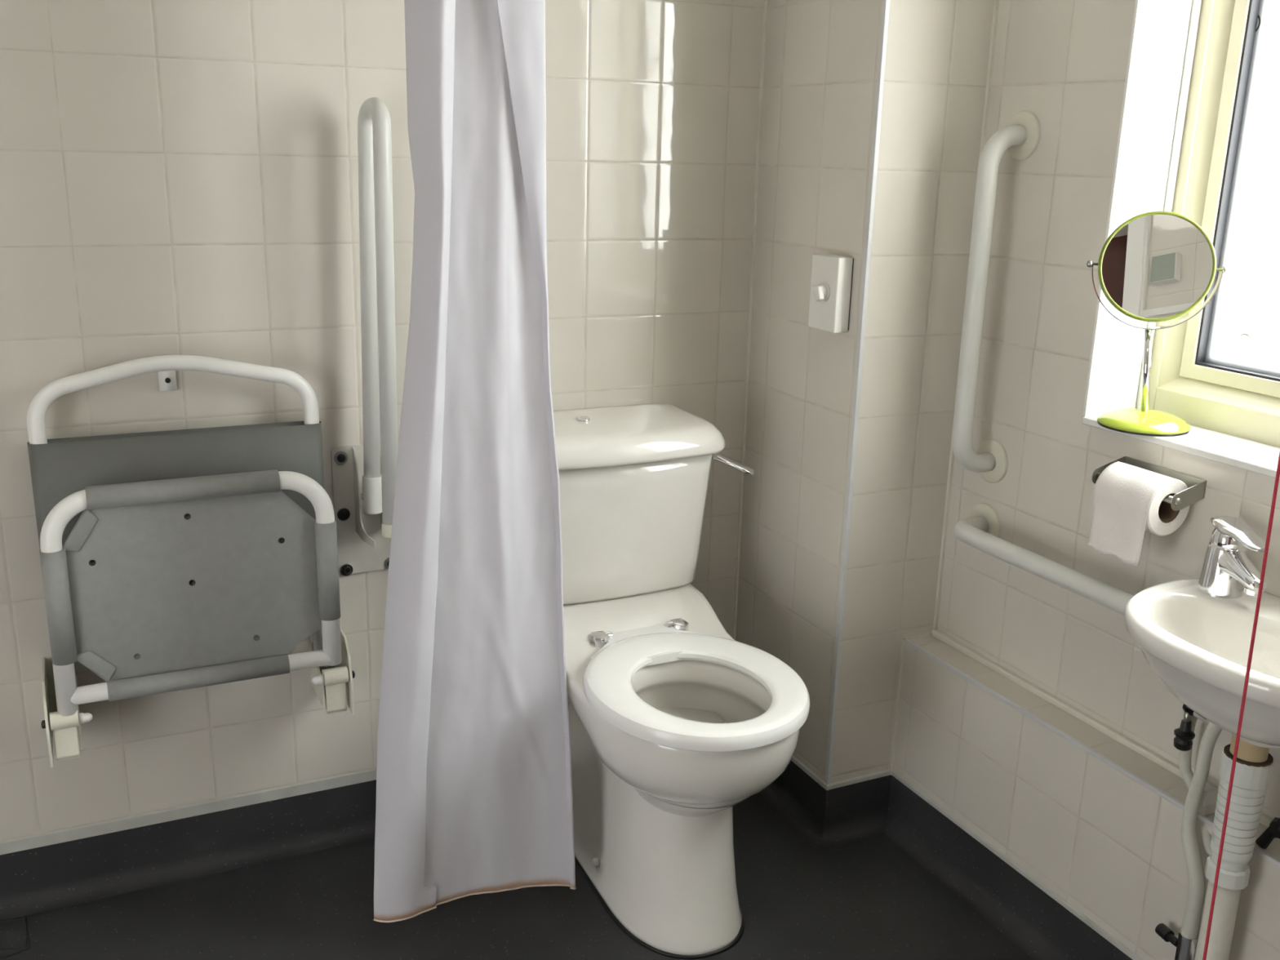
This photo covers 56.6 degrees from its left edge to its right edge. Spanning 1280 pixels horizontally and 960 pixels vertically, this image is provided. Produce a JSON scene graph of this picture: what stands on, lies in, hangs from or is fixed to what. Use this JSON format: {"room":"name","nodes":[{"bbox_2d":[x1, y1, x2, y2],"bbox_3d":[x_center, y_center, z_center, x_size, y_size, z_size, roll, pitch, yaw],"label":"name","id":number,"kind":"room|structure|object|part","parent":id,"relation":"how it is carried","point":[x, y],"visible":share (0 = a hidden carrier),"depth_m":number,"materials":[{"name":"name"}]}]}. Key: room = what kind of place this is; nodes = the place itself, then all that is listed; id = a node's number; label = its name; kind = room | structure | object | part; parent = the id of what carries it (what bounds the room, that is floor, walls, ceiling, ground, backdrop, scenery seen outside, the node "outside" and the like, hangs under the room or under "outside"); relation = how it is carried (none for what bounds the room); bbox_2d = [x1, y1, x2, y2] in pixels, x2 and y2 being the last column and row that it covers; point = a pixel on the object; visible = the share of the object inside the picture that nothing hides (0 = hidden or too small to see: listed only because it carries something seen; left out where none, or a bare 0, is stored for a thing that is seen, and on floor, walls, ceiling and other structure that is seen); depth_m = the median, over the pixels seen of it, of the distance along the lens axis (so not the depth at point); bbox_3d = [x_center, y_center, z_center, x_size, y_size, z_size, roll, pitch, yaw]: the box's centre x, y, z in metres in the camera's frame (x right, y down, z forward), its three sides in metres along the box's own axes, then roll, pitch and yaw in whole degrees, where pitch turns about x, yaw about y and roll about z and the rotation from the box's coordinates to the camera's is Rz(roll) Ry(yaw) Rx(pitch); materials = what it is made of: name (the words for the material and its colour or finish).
{"room":"accessible bathroom","nodes":[
{"label":"accessible bathroom","id":0,"kind":"room"},
{"bbox_2d":[0,0,764,841],"bbox_3d":[-0.738,-0.443,2.074,3.162,2.400,0.150,-6,17,-25],"label":"wall","id":1,"kind":"structure","parent":0,"point":[178,177],"depth_m":2.09,"materials":[{"name":"tile"}]},
{"bbox_2d":[0,779,376,920],"bbox_3d":[-0.901,0.700,2.220,2.475,0.113,0.037,-6,17,-25],"label":"baseboard","id":2,"kind":"structure","parent":1,"relation":"attached to","point":[37,880],"depth_m":2.25,"materials":[{"name":"grey plastic"}]},
{"bbox_2d":[0,768,376,854],"bbox_3d":[-0.907,0.630,2.216,2.475,0.024,0.004,-6,17,-25],"label":"trim","id":3,"kind":"structure","parent":1,"relation":"attached to","point":[64,835],"depth_m":2.23,"materials":[{"name":"grey plastic"}]},
{"bbox_2d":[26,355,355,767],"bbox_3d":[-0.772,0.116,2.047,0.514,0.660,0.152,-6,17,-25],"label":"chair","id":4,"kind":"object","parent":1,"relation":"attached to","point":[180,559],"visible":1,"depth_m":2.00,"materials":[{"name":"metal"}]},
{"bbox_3d":[-0.748,0.182,2.013,0.466,0.379,0.032,-6,17,-25],"label":"seat frame","id":5,"kind":"part","parent":4,"relation":"part of","materials":[{"name":"grey plastic"}]},
{"bbox_3d":[-0.749,0.175,2.019,0.402,0.311,0.006,-6,17,-25],"label":"sling panel","id":6,"kind":"part","parent":4,"relation":"part of","materials":[{"name":"grey plastic"}]},
{"bbox_2d":[330,97,398,576],"bbox_3d":[-0.460,-0.222,2.100,0.155,0.865,0.155,-6,17,-25],"label":"rail","id":7,"kind":"object","parent":1,"relation":"attached to","point":[364,478],"visible":0.91,"depth_m":2.09,"materials":[{"name":"white metal"}]},
{"bbox_3d":[-0.500,0.054,2.248,0.155,0.250,0.005,-6,17,-25],"label":"wall plate","id":8,"kind":"part","parent":7,"relation":"part of","materials":[{"name":"white metal"}]},
{"bbox_2d":[733,0,767,639],"bbox_3d":[0.237,-0.588,2.425,0.007,2.263,0.007,-6,17,-25],"label":"trim","id":9,"kind":"structure","parent":1,"relation":"attached to","point":[765,9],"depth_m":2.48,"materials":[{"name":"white plastic"}]},
{"bbox_2d":[791,755,891,790],"bbox_3d":[0.365,0.562,2.599,0.164,0.011,0.395,-6,17,-25],"label":"trim","id":10,"kind":"structure","parent":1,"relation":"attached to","point":[887,772],"depth_m":2.43,"materials":[{"name":"grey plastic"}]},
{"bbox_2d":[0,793,1031,959],"bbox_3d":[-0.212,1.080,1.280,3.162,0.080,2.750,-6,17,-25],"label":"floor","id":11,"kind":"structure","parent":0,"point":[868,899],"depth_m":2.15,"materials":[{"name":"grey plastic"}]},
{"bbox_2d":[0,916,26,922],"bbox_3d":[-1.140,0.783,2.107,0.095,0.004,0.004,-4,17,-19],"label":"trim","id":12,"kind":"structure","parent":11,"relation":"on","point":[21,917],"depth_m":2.12,"materials":[{"name":"plastic"}]},
{"bbox_2d":[0,947,27,951],"bbox_3d":[-1.096,0.805,2.037,0.095,0.003,0.004,0,16,-7],"label":"trim","id":13,"kind":"structure","parent":11,"relation":"on","point":[19,948],"depth_m":2.04,"materials":[{"name":"plastic"}]},
{"bbox_2d":[0,947,29,959],"bbox_3d":[-1.099,0.816,1.998,0.136,0.003,0.004,-12,21,-41],"label":"trim","id":14,"kind":"structure","parent":11,"relation":"on","point":[28,948],"depth_m":2.03,"materials":[{"name":"plastic"}]},
{"bbox_2d":[25,916,30,948],"bbox_3d":[-1.072,0.793,2.082,0.004,0.003,0.096,-7,18,-28],"label":"trim","id":15,"kind":"structure","parent":11,"relation":"on","point":[26,920],"depth_m":2.08,"materials":[{"name":"plastic"}]},
{"bbox_2d":[553,403,809,959],"bbox_3d":[0.053,0.347,2.200,0.524,0.851,0.742,-6,17,-25],"label":"toilet","id":16,"kind":"object","parent":11,"relation":"on","point":[676,722],"visible":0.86,"depth_m":2.16,"materials":[{"name":"ceramic"}]},
{"bbox_3d":[-0.067,-0.087,2.284,0.460,0.062,0.237,-6,17,-25],"label":"cistern lid","id":17,"kind":"part","parent":16,"relation":"part of","materials":[{"name":"white ceramic"}]},
{"bbox_3d":[0.086,0.347,2.053,0.372,0.028,0.461,-6,17,-25],"label":"seat","id":18,"kind":"part","parent":16,"relation":"part of","materials":[{"name":"white plastic"}]},
{"bbox_3d":[0.174,-0.035,2.363,0.105,0.043,0.033,3,16,7],"label":"flush lever","id":19,"kind":"part","parent":16,"relation":"part of","materials":[{"name":"silver metal"}]},
{"bbox_2d":[735,0,994,783],"bbox_3d":[0.428,-0.484,2.326,0.238,2.400,0.391,-6,17,-25],"label":"wall pier","id":20,"kind":"object","parent":11,"relation":"on","point":[821,62],"visible":0.67,"depth_m":2.27,"materials":[{"name":"tile"}]},
{"bbox_2d":[756,760,891,851],"bbox_3d":[0.356,0.627,2.594,0.197,0.113,0.428,-6,17,-25],"label":"baseboard","id":21,"kind":"object","parent":20,"relation":"attached to","point":[858,811],"visible":0.73,"depth_m":2.45,"materials":[{"name":"grey plastic"}]},
{"bbox_2d":[823,791,826,825],"bbox_3d":[0.375,0.666,2.408,0.002,0.079,0.002,-6,17,-25],"label":"trim","id":22,"kind":"structure","parent":21,"relation":"attached to","point":[826,792],"depth_m":2.41,"materials":[{"name":"plastic"}]},
{"bbox_2d":[808,253,853,333],"bbox_3d":[0.342,-0.344,2.191,0.056,0.136,0.086,-6,17,-25],"label":"switch","id":23,"kind":"object","parent":20,"relation":"attached to","point":[831,283],"visible":1,"depth_m":2.17,"materials":[{"name":"plastic"}]},
{"bbox_3d":[0.329,-0.342,2.177,0.020,0.030,0.029,-6,17,-25],"label":"knob","id":24,"kind":"part","parent":23,"relation":"part of","materials":[{"name":"white plastic"}]},
{"bbox_3d":[0.338,-0.345,2.181,0.003,0.033,0.033,-6,17,-25],"label":"knob seat","id":25,"kind":"part","parent":23,"relation":"part of","materials":[{"name":"white plastic"}]},
{"bbox_3d":[0.366,-0.348,2.202,0.002,0.130,0.082,-6,17,-25],"label":"plate","id":26,"kind":"part","parent":23,"relation":"part of","materials":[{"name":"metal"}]},
{"bbox_2d":[825,0,890,784],"bbox_3d":[0.407,-0.484,2.095,0.009,2.276,0.009,-6,17,-25],"label":"trim","id":27,"kind":"structure","parent":20,"relation":"attached to","point":[886,5],"depth_m":2.17,"materials":[{"name":"plastic"}]},
{"bbox_2d":[1155,722,1222,959],"bbox_3d":[0.815,0.607,1.776,0.028,0.608,0.065,-6,17,-25],"label":"supply pipe","id":28,"kind":"object","parent":11,"relation":"on","point":[1186,944],"visible":0.86,"depth_m":1.75,"materials":[{"name":"white plastic"}]},
{"bbox_3d":[0.805,0.694,1.810,0.019,0.019,0.039,-3,16,-17],"label":"valve handle","id":29,"kind":"part","parent":28,"relation":"part of","materials":[{"name":"black plastic"}]},
{"bbox_2d":[1194,733,1274,959],"bbox_3d":[0.828,0.634,1.704,0.063,0.603,0.064,-6,17,-25],"label":"pipe","id":30,"kind":"object","parent":11,"relation":"on","point":[1254,766],"visible":0.92,"depth_m":1.65,"materials":[{"name":"plastic"}]},
{"bbox_2d":[937,0,1279,818],"bbox_3d":[1.107,-0.247,1.544,0.290,2.400,2.450,-6,17,-25],"label":"wall","id":31,"kind":"structure","parent":0,"point":[1064,63],"depth_m":2.04,"materials":[{"name":"tile"}]},
{"bbox_2d":[889,639,905,774],"bbox_3d":[0.525,0.465,2.424,0.007,0.300,0.007,-6,17,-25],"label":"trim","id":32,"kind":"structure","parent":31,"relation":"attached to","point":[903,644],"depth_m":2.42,"materials":[{"name":"white plastic"}]},
{"bbox_2d":[903,631,932,639],"bbox_3d":[0.565,0.315,2.400,0.078,0.006,0.006,-6,17,-25],"label":"trim","id":33,"kind":"structure","parent":31,"relation":"attached to","point":[926,634],"depth_m":2.39,"materials":[{"name":"white plastic"}]},
{"bbox_2d":[933,0,999,630],"bbox_3d":[0.623,-0.643,2.148,0.008,1.987,0.008,-6,17,-25],"label":"trim","id":34,"kind":"structure","parent":31,"relation":"attached to","point":[996,6],"depth_m":2.31,"materials":[{"name":"white plastic"}]},
{"bbox_2d":[951,111,1040,483],"bbox_3d":[0.619,-0.313,2.122,0.095,0.664,0.093,-6,17,-25],"label":"grab bar","id":35,"kind":"object","parent":31,"relation":"attached to","point":[1020,138],"visible":1,"depth_m":2.09,"materials":[{"name":"beige plastic"}]},
{"bbox_2d":[883,775,1132,959],"bbox_3d":[0.945,0.926,1.581,0.037,0.113,2.059,-6,17,-25],"label":"baseboard","id":36,"kind":"structure","parent":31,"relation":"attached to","point":[1036,923],"depth_m":2.20,"materials":[{"name":"grey plastic"}]},
{"bbox_2d":[891,770,1142,959],"bbox_3d":[0.961,0.865,1.571,0.004,0.010,2.059,-6,17,-25],"label":"trim","id":37,"kind":"structure","parent":31,"relation":"attached to","point":[1116,943],"depth_m":2.13,"materials":[{"name":"grey plastic"}]},
{"bbox_2d":[954,502,1133,615],"bbox_3d":[0.717,0.150,2.022,0.094,0.082,0.565,-6,17,-25],"label":"grab bar","id":38,"kind":"object","parent":31,"relation":"attached to","point":[981,531],"visible":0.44,"depth_m":2.04,"materials":[{"name":"beige plastic"}]},
{"bbox_2d":[893,635,1279,959],"bbox_3d":[1.000,0.776,1.565,0.078,0.413,2.059,-6,17,-25],"label":"wall ledge","id":39,"kind":"object","parent":31,"relation":"attached to","point":[1107,844],"visible":0.8,"depth_m":2.03,"materials":[{"name":"tile"}]},
{"bbox_2d":[1173,703,1217,855],"bbox_3d":[0.831,0.610,1.818,0.081,0.574,0.141,6,16,15],"label":"supply pipe","id":40,"kind":"object","parent":39,"relation":"attached to","point":[1184,735],"visible":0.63,"depth_m":1.78,"materials":[{"name":"grey plastic"}]},
{"bbox_3d":[0.820,0.384,1.793,0.029,0.045,0.030,-6,17,-25],"label":"black knob","id":41,"kind":"part","parent":40,"relation":"part of","materials":[{"name":"plastic"}]},
{"bbox_3d":[0.820,0.358,1.785,0.010,0.040,0.009,-6,17,-25],"label":"valve stem","id":42,"kind":"part","parent":40,"relation":"part of","materials":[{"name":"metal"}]},
{"bbox_2d":[1255,817,1279,848],"bbox_3d":[0.904,0.498,1.680,0.051,0.055,0.042,-6,17,-25],"label":"valve","id":43,"kind":"object","parent":39,"relation":"on","point":[1264,841],"visible":0.98,"depth_m":1.68,"materials":[{"name":"plastic"}]},
{"bbox_2d":[903,639,1279,867],"bbox_3d":[0.972,0.583,1.494,0.007,0.007,2.059,-6,17,-25],"label":"trim","id":44,"kind":"structure","parent":31,"relation":"attached to","point":[1206,820],"depth_m":1.98,"materials":[{"name":"plastic"}]},
{"bbox_2d":[931,629,1273,827],"bbox_3d":[1.036,0.570,1.522,0.013,0.013,2.059,-6,17,-25],"label":"trim","id":45,"kind":"structure","parent":31,"relation":"attached to","point":[1132,744],"depth_m":2.08,"materials":[{"name":"white plastic"}]},
{"bbox_2d":[1091,456,1206,511],"bbox_3d":[0.790,0.004,1.855,0.069,0.042,0.165,-6,17,-25],"label":"holder","id":46,"kind":"object","parent":31,"relation":"attached to","point":[1195,491],"visible":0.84,"depth_m":1.82,"materials":[{"name":"metal"}]},
{"bbox_3d":[0.757,-0.015,1.922,0.069,0.042,0.002,-6,17,-25],"label":"arm","id":47,"kind":"part","parent":46,"relation":"part of","materials":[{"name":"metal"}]},
{"bbox_2d":[1088,461,1189,565],"bbox_3d":[0.773,0.050,1.846,0.093,0.137,0.110,-6,17,-25],"label":"toilet roll","id":48,"kind":"object","parent":46,"relation":"on","point":[1127,502],"visible":0.99,"depth_m":1.82,"materials":[{"name":"white paper"}]},
{"bbox_3d":[0.821,-0.005,1.867,0.002,0.028,0.157,-6,17,-25],"label":"plate","id":49,"kind":"part","parent":46,"relation":"part of","materials":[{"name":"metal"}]},
{"bbox_3d":[0.823,0.024,1.787,0.069,0.042,0.002,-6,17,-25],"label":"arm","id":50,"kind":"part","parent":46,"relation":"part of","materials":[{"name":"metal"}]},
{"bbox_2d":[1081,0,1279,479],"bbox_3d":[1.020,-0.572,1.547,0.202,1.180,0.795,-6,17,-25],"label":"window","id":51,"kind":"structure","parent":31,"relation":"in","point":[1195,69],"depth_m":1.90,"materials":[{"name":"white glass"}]},
{"bbox_2d":[1086,210,1227,436],"bbox_3d":[0.813,-0.252,1.892,0.166,0.343,0.147,-6,17,-25],"label":"vanity mirror","id":52,"kind":"object","parent":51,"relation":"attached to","point":[1157,266],"visible":1,"depth_m":1.87,"materials":[{"name":"green plastic"}]},
{"bbox_3d":[0.720,-0.344,1.893,0.019,0.012,0.011,10,18,28],"label":"pivot knob","id":53,"kind":"part","parent":52,"relation":"part of","materials":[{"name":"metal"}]},
{"bbox_3d":[0.816,-0.175,1.917,0.025,0.140,0.012,1,16,0],"label":"stem","id":54,"kind":"part","parent":52,"relation":"part of","materials":[{"name":"silver metal"}]},
{"bbox_2d":[1102,214,1213,318],"bbox_3d":[0.812,-0.335,1.870,0.163,0.160,0.038,5,16,14],"label":"mirror glass","id":55,"kind":"object","parent":52,"relation":"attached to","point":[1154,266],"depth_m":1.87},
{"bbox_3d":[0.904,-0.327,1.850,0.019,0.012,0.011,10,18,28],"label":"pivot knob","id":56,"kind":"part","parent":52,"relation":"part of","materials":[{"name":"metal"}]},
{"bbox_3d":[0.974,-0.007,1.690,0.132,0.012,0.795,-6,17,-25],"label":"sill","id":57,"kind":"part","parent":51,"relation":"part of","materials":[{"name":"white tile"}]},
{"bbox_3d":[1.075,-0.579,1.572,0.060,1.178,0.795,-6,17,-25],"label":"frame","id":58,"kind":"part","parent":51,"relation":"part of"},
{"bbox_3d":[1.089,-0.593,1.575,0.050,1.044,0.685,-6,17,-25],"label":"sash","id":59,"kind":"part","parent":51,"relation":"part of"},
{"bbox_3d":[1.089,-0.593,1.575,0.004,0.992,0.633,-6,17,-25],"label":"pane","id":60,"kind":"part","parent":51,"relation":"part of","materials":[{"name":"clear glass"}]},
{"bbox_2d":[1124,577,1279,747],"bbox_3d":[0.823,0.278,1.586,0.285,0.152,0.412,-6,17,-25],"label":"basin","id":61,"kind":"object","parent":31,"relation":"attached to","point":[1197,643],"visible":0.96,"depth_m":1.60,"materials":[{"name":"white ceramic"}]},
{"bbox_2d":[1196,515,1269,598],"bbox_3d":[0.851,0.115,1.685,0.061,0.110,0.114,-4,17,-19],"label":"mixer tap","id":62,"kind":"object","parent":61,"relation":"on","point":[1227,567],"visible":0.98,"depth_m":1.68,"materials":[{"name":"silver metal"}]},
{"bbox_3d":[0.846,0.081,1.675,0.049,0.040,0.104,0,16,-7],"label":"lever","id":63,"kind":"part","parent":62,"relation":"part of","materials":[{"name":"silver metal"}]},
{"bbox_3d":[-0.151,-1.317,0.610,3.162,0.100,2.750,-6,17,-25],"label":"ceiling","id":64,"kind":"structure","parent":0,"visible":0},
{"bbox_2d":[1202,451,1279,959],"bbox_3d":[0.603,-0.167,1.102,0.077,2.342,0.089,-6,17,-25],"label":"pull cord","id":65,"kind":"object","parent":64,"relation":"hanging from","point":[1277,473],"visible":1,"depth_m":1.19,"materials":[{"name":"red fabric"}]},
{"bbox_3d":[-1.542,0.028,0.316,0.150,2.400,2.450,-6,17,-25],"label":"wall","id":66,"kind":"structure","parent":0,"visible":0},
{"bbox_3d":[-0.701,-1.125,1.378,2.475,0.056,0.056,-6,17,-25],"label":"rail","id":67,"kind":"object","parent":66,"relation":"attached to","visible":0},
{"bbox_2d":[373,0,576,922],"bbox_3d":[-0.274,-0.224,1.868,0.358,2.009,0.104,-4,17,-19],"label":"shower curtain","id":68,"kind":"object","parent":67,"relation":"hanging from","point":[474,776],"visible":1,"depth_m":1.94,"materials":[{"name":"white fabric"}]}
]}

